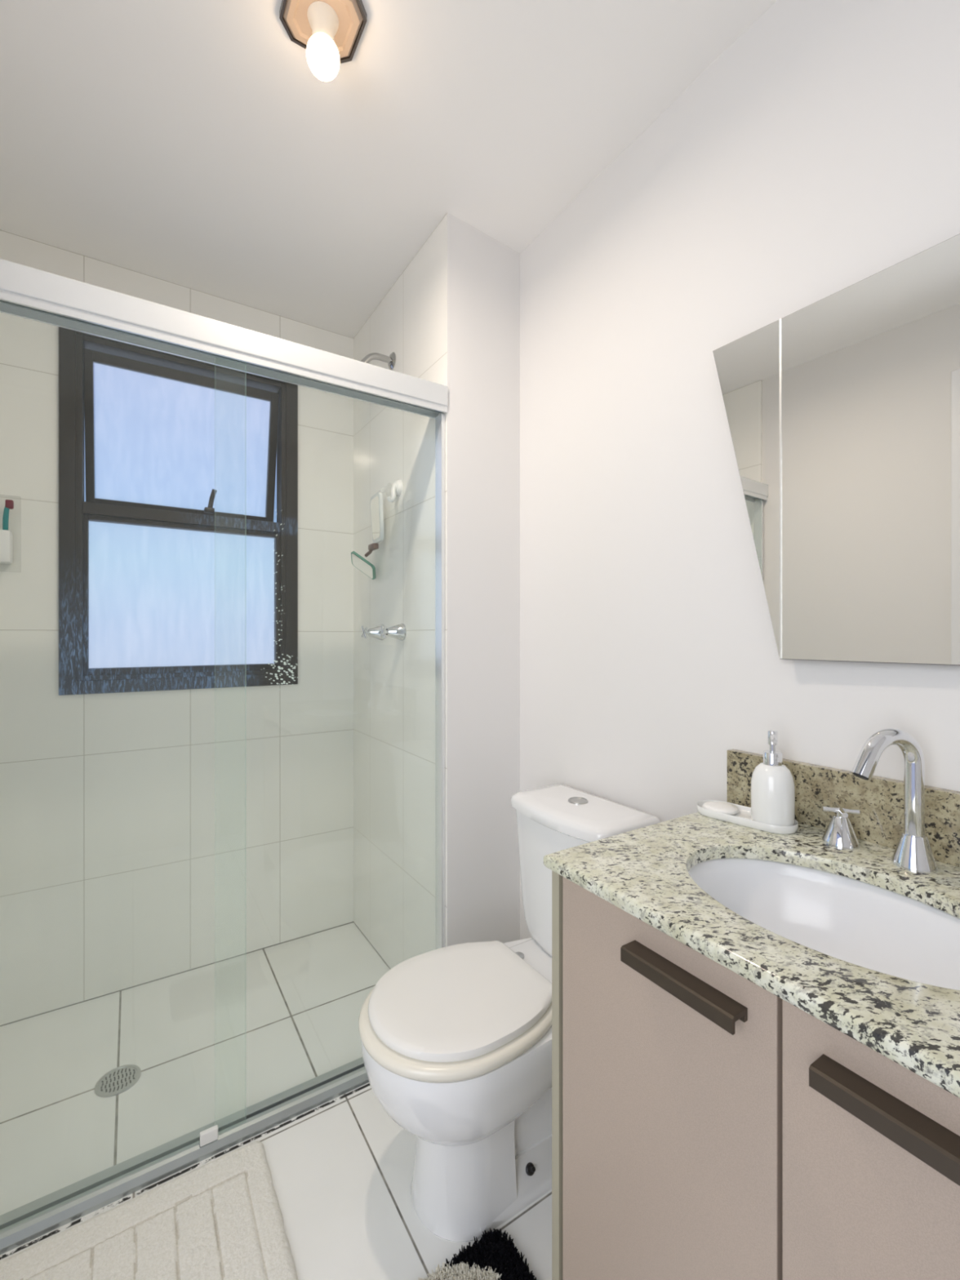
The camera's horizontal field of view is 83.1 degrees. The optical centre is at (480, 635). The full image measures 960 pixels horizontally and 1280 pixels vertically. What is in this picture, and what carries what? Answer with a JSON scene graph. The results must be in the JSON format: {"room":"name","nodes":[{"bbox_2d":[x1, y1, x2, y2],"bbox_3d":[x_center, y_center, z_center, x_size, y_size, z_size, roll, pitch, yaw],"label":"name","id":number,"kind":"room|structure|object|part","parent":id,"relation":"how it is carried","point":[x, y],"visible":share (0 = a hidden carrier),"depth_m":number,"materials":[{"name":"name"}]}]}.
{"room":"bathroom","nodes":[
{"label":"bathroom","id":0,"kind":"room"},
{"bbox_2d":[0,229,353,1026],"bbox_3d":[-1.081,-0.024,1.885,1.479,2.347,0.130,0,0,-33],"label":"wall","id":1,"kind":"structure","parent":0,"point":[107,800],"depth_m":1.81,"materials":[{"name":"tile"}]},
{"bbox_2d":[0,529,13,564],"bbox_3d":[-1.411,-0.303,1.561,0.129,0.226,0.057,0,0,-33],"label":"toothbrush holder","id":2,"kind":"object","parent":1,"relation":"attached to","point":[6,535],"visible":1,"depth_m":1.56,"materials":[{"name":"white plastic"}]},
{"bbox_2d":[2,499,13,529],"bbox_3d":[-1.372,-0.351,1.574,0.025,0.090,0.014,0,0,-33],"label":"toothbrush","id":3,"kind":"object","parent":2,"relation":"in","point":[9,504],"visible":1,"depth_m":1.57,"materials":[{"name":"teal plastic"}]},
{"bbox_3d":[-1.375,-0.344,1.572,0.016,0.074,0.014,0,0,-33],"label":"handle","id":4,"kind":"part","parent":3,"relation":"part of","materials":[{"name":"teal plastic"}]},
{"bbox_2d":[58,326,297,695],"bbox_3d":[-1.021,-0.402,1.902,0.716,1.167,0.183,0,0,-33],"label":"window","id":5,"kind":"structure","parent":1,"relation":"in","point":[136,557],"depth_m":1.87,"materials":[{"name":"glass"}]},
{"bbox_3d":[-1.037,-0.672,1.925,0.594,0.490,0.028,0,12,-33],"label":"sash frame","id":6,"kind":"part","parent":5,"relation":"part of","materials":[{"name":"metal"}]},
{"bbox_3d":[-1.014,-0.133,1.890,0.586,0.494,0.004,0,0,-33],"label":"fixed pane","id":7,"kind":"part","parent":5,"relation":"part of","materials":[{"name":"clear glass"}]},
{"bbox_3d":[-1.037,-0.671,1.925,0.540,0.440,0.004,0,12,-33],"label":"sash pane","id":8,"kind":"part","parent":5,"relation":"part of","materials":[{"name":"glass"}]},
{"bbox_3d":[-0.933,-0.468,1.875,0.037,0.079,0.043,0,0,-33],"label":"lever","id":9,"kind":"part","parent":5,"relation":"part of","materials":[{"name":"grey plastic"}]},
{"bbox_2d":[0,922,551,1279],"bbox_3d":[-0.431,1.190,0.588,2.371,0.080,3.055,0,0,-33],"label":"floor","id":10,"kind":"structure","parent":0,"point":[287,1014],"depth_m":1.34,"materials":[{"name":"tile"}]},
{"bbox_2d":[94,1064,141,1097],"bbox_3d":[-0.935,1.148,1.400,0.100,0.004,0.100,0,0,-33],"label":"floor drain","id":11,"kind":"object","parent":10,"relation":"on","point":[120,1079],"visible":1,"depth_m":1.40,"materials":[{"name":"silver metal"}]},
{"bbox_2d":[0,1140,297,1279],"bbox_3d":[-0.633,1.142,0.883,0.610,0.014,0.450,0,0,-33],"label":"bath mat","id":12,"kind":"object","parent":10,"relation":"on","point":[222,1219],"visible":1,"depth_m":1.02,"materials":[{"name":"white fabric"}]},
{"bbox_2d":[0,258,448,1254],"bbox_3d":[-0.644,0.224,1.204,1.278,1.853,0.067,0,0,-33],"label":"shower door frame","id":13,"kind":"structure","parent":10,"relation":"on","point":[27,292],"depth_m":1.22,"materials":[{"name":"silver metal"}]},
{"bbox_3d":[-0.645,-0.666,1.205,1.278,0.073,0.065,0,0,-33],"label":"header rail","id":14,"kind":"part","parent":13,"relation":"part of","materials":[{"name":"silver metal"}]},
{"bbox_3d":[-0.363,0.241,1.395,0.578,1.762,0.008,0,0,-33],"label":"fixed pane","id":15,"kind":"part","parent":13,"relation":"part of","materials":[{"name":"clear glass"}]},
{"bbox_3d":[-0.114,0.245,1.551,0.011,1.754,0.038,0,0,-33],"label":"wall post","id":16,"kind":"part","parent":13,"relation":"part of","materials":[{"name":"silver metal"}]},
{"bbox_2d":[417,1227,536,1279],"bbox_3d":[-0.112,1.139,0.825,0.504,0.020,0.219,0,0,-33],"label":"shaggy rug","id":17,"kind":"object","parent":10,"relation":"on","point":[495,1257],"visible":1,"depth_m":0.98,"materials":[{"name":"black fabric"}]},
{"bbox_2d":[358,783,660,1242],"bbox_3d":[0.048,0.775,1.189,0.634,0.750,0.350,0,0,-33],"label":"toilet","id":18,"kind":"object","parent":10,"relation":"on","point":[456,1039],"visible":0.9,"depth_m":1.06,"materials":[{"name":"white ceramic"}]},
{"bbox_3d":[-0.052,0.768,1.123,0.394,0.024,0.348,0,0,-33],"label":"seat","id":19,"kind":"part","parent":18,"relation":"part of","materials":[{"name":"white plastic"}]},
{"bbox_3d":[-0.047,0.744,1.126,0.368,0.022,0.320,0,0,-33],"label":"lid","id":20,"kind":"part","parent":18,"relation":"part of","materials":[{"name":"white plastic"}]},
{"bbox_3d":[0.233,0.607,1.311,0.186,0.329,0.328,0,0,-33],"label":"tank","id":21,"kind":"part","parent":18,"relation":"part of","materials":[{"name":"white ceramic"}]},
{"bbox_3d":[0.229,0.423,1.308,0.201,0.037,0.344,0,0,-33],"label":"tank lid","id":22,"kind":"part","parent":18,"relation":"part of","materials":[{"name":"white ceramic"}]},
{"bbox_2d":[551,870,959,1279],"bbox_3d":[0.485,0.752,0.655,0.492,0.795,0.698,0,0,-33],"label":"vanity cabinet","id":23,"kind":"object","parent":10,"relation":"on","point":[706,1125],"visible":0.67,"depth_m":0.60,"materials":[{"name":"beige wood"}]},
{"bbox_3d":[0.311,0.752,0.949,0.468,0.795,0.016,0,0,-33],"label":"panel","id":24,"kind":"part","parent":23,"relation":"part of","materials":[{"name":"beige wood"}]},
{"bbox_3d":[0.218,0.699,0.682,0.018,0.682,0.321,0,0,-33],"label":"door","id":25,"kind":"part","parent":23,"relation":"part of","materials":[{"name":"beige laminate"}]},
{"bbox_3d":[0.229,0.399,0.624,0.026,0.018,0.151,0,0,-33],"label":"handle","id":26,"kind":"part","parent":23,"relation":"part of","materials":[{"name":"brown metal"}]},
{"bbox_2d":[543,812,959,1097],"bbox_3d":[0.496,0.344,0.663,0.491,0.022,0.710,0,0,-33],"label":"countertop","id":27,"kind":"structure","parent":23,"relation":"on","point":[643,873],"depth_m":0.65,"materials":[{"name":"stone"}]},
{"bbox_2d":[696,800,798,834],"bbox_3d":[0.479,0.326,0.979,0.072,0.014,0.172,0,0,-42],"label":"soap tray","id":28,"kind":"object","parent":27,"relation":"on","point":[743,818],"visible":0.71,"depth_m":0.96,"materials":[{"name":"white ceramic"}]},
{"bbox_2d":[702,801,738,815],"bbox_3d":[0.449,0.321,1.012,0.062,0.011,0.062,0,0,-33],"label":"soap bar","id":29,"kind":"object","parent":28,"relation":"on","point":[718,806],"visible":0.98,"depth_m":1.00,"materials":[{"name":"white"}]},
{"bbox_2d":[751,729,795,826],"bbox_3d":[0.510,0.246,0.944,0.068,0.162,0.068,0,0,-33],"label":"soap dispenser","id":30,"kind":"object","parent":28,"relation":"on","point":[772,784],"visible":1,"depth_m":0.92,"materials":[{"name":"white ceramic"}]},
{"bbox_2d":[751,762,795,826],"bbox_3d":[0.510,0.275,0.944,0.068,0.104,0.068,0,0,-33],"label":"bottle","id":31,"kind":"object","parent":30,"relation":"attached to","point":[772,784],"depth_m":0.92,"materials":[{"name":"white ceramic"}]},
{"bbox_2d":[688,857,959,990],"bbox_3d":[0.449,0.426,0.683,0.320,0.142,0.429,0,0,-33],"label":"sink basin","id":32,"kind":"object","parent":27,"relation":"in","point":[865,925],"visible":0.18,"depth_m":0.79,"materials":[{"name":"white ceramic"}]},
{"bbox_2d":[822,803,860,849],"bbox_3d":[0.578,0.304,0.868,0.051,0.058,0.051,0,0,-33],"label":"tap","id":33,"kind":"object","parent":27,"relation":"on","point":[840,833],"visible":1,"depth_m":0.86,"materials":[{"name":"silver metal"}]},
{"bbox_3d":[0.578,0.283,0.868,0.041,0.015,0.041,0,0,-25],"label":"cross handle","id":34,"kind":"part","parent":33,"relation":"part of","materials":[{"name":"silver metal"}]},
{"bbox_2d":[851,728,937,874],"bbox_3d":[0.593,0.233,0.770,0.130,0.201,0.053,0,0,-22],"label":"faucet spout","id":35,"kind":"object","parent":27,"relation":"on","point":[913,852],"visible":1,"depth_m":0.77,"materials":[{"name":"silver metal"}]},
{"bbox_3d":[0.397,0.699,0.404,0.018,0.682,0.330,0,0,-33],"label":"door","id":36,"kind":"part","parent":23,"relation":"part of","materials":[{"name":"beige laminate"}]},
{"bbox_3d":[0.353,0.399,0.430,0.026,0.018,0.162,0,0,-33],"label":"handle","id":37,"kind":"part","parent":23,"relation":"part of","materials":[{"name":"brown metal"}]},
{"bbox_2d":[0,0,776,337],"bbox_3d":[-0.187,-1.237,0.745,1.791,0.080,3.055,0,0,-33],"label":"ceiling","id":38,"kind":"structure","parent":0,"point":[195,144],"depth_m":1.27,"materials":[{"name":"white paint"}]},
{"bbox_2d":[279,0,366,81],"bbox_3d":[-0.301,-1.137,1.040,0.143,0.119,0.143,0,0,-33],"label":"ceiling light","id":39,"kind":"object","parent":38,"relation":"attached to","point":[330,32],"visible":1,"depth_m":1.03,"materials":[{"name":"beige glass"}]},
{"bbox_2d":[306,0,338,41],"bbox_3d":[-0.301,-1.162,1.040,0.060,0.050,0.060,0,0,-33],"label":"socket","id":40,"kind":"object","parent":39,"relation":"attached to","point":[322,16],"depth_m":1.02,"materials":[{"name":"beige"}]},
{"bbox_3d":[-0.301,-1.109,1.040,0.062,0.063,0.062,0,0,-33],"label":"bulb","id":41,"kind":"part","parent":39,"relation":"part of","materials":[{"name":"white glass"}]},
{"bbox_3d":[-0.301,-1.189,1.040,0.132,0.016,0.132,0,0,-33],"label":"lamp plate","id":42,"kind":"part","parent":39,"relation":"part of","materials":[{"name":"beige"}]},
{"bbox_2d":[353,212,519,968],"bbox_3d":[-0.186,-0.024,1.926,0.272,2.347,0.768,0,0,-33],"label":"wall","id":43,"kind":"structure","parent":0,"point":[451,318],"depth_m":1.66,"materials":[{"name":"white paint"}]},
{"bbox_2d":[351,492,383,579],"bbox_3d":[-0.387,-0.365,1.907,0.202,0.328,0.066,0,0,42],"label":"mirror","id":44,"kind":"object","parent":43,"relation":"attached to","point":[358,562],"visible":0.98,"depth_m":1.89,"materials":[{"name":"white plastic"}]},
{"bbox_3d":[-0.419,-0.249,1.931,0.105,0.088,0.040,0,0,23],"label":"glass","id":45,"kind":"part","parent":44,"relation":"part of","materials":[{"name":"glass"}]},
{"bbox_2d":[370,495,380,540],"bbox_3d":[-0.360,-0.406,1.868,0.008,0.141,0.096,0,0,-28],"label":"mirror glass","id":46,"kind":"object","parent":44,"relation":"attached to","point":[375,500],"depth_m":1.86,"materials":[{"name":"white"}]},
{"bbox_2d":[360,624,386,640],"bbox_3d":[-0.376,-0.013,1.904,0.072,0.058,0.058,0,0,-33],"label":"shower valve","id":47,"kind":"object","parent":43,"relation":"attached to","point":[375,632],"visible":0.87,"depth_m":1.89,"materials":[{"name":"silver metal"}]},
{"bbox_3d":[-0.399,-0.013,1.889,0.018,0.045,0.045,0,0,-33],"label":"cross handle","id":48,"kind":"part","parent":47,"relation":"part of","materials":[{"name":"silver metal"}]},
{"bbox_2d":[360,351,395,369],"bbox_3d":[-0.353,-0.920,1.813,0.132,0.092,0.056,0,0,-33],"label":"pipe","id":49,"kind":"object","parent":43,"relation":"attached to","point":[391,360],"visible":0.94,"depth_m":1.82,"materials":[{"name":"silver metal"}]},
{"bbox_2d":[379,622,406,640],"bbox_3d":[-0.284,-0.013,1.761,0.072,0.058,0.058,0,0,-33],"label":"shower valve","id":50,"kind":"object","parent":43,"relation":"attached to","point":[398,632],"visible":1,"depth_m":1.75,"materials":[{"name":"silver metal"}]},
{"bbox_3d":[-0.307,-0.013,1.746,0.018,0.045,0.045,0,0,-33],"label":"cross handle","id":51,"kind":"part","parent":50,"relation":"part of","materials":[{"name":"silver metal"}]},
{"bbox_2d":[386,480,402,502],"bbox_3d":[-0.290,-0.478,1.788,0.054,0.082,0.054,0,0,-33],"label":"hook","id":52,"kind":"object","parent":43,"relation":"attached to","point":[397,487],"visible":1,"depth_m":1.78,"materials":[{"name":"white plastic"}]},
{"bbox_2d":[520,0,959,939],"bbox_3d":[0.508,-0.024,1.191,0.100,2.347,3.055,0,0,-33],"label":"wall","id":53,"kind":"structure","parent":0,"point":[818,154],"depth_m":1.16,"materials":[{"name":"white paint"}]},
{"bbox_2d":[712,233,959,665],"bbox_3d":[0.687,-0.268,0.798,0.023,0.620,0.738,0,0,-34],"label":"wall mirror","id":54,"kind":"object","parent":53,"relation":"attached to","point":[842,410],"visible":1,"depth_m":0.88,"materials":[{"name":"grey mirror"}]},
{"bbox_3d":[0.509,-0.268,1.042,0.002,0.619,0.132,0,0,-34],"label":"glass","id":55,"kind":"part","parent":54,"relation":"part of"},
{"bbox_2d":[727,749,959,866],"bbox_3d":[0.694,0.281,0.790,0.020,0.105,0.710,0,0,-33],"label":"backsplash","id":56,"kind":"structure","parent":53,"relation":"attached to","point":[879,801],"depth_m":0.88,"materials":[{"name":"stone"}]}
]}

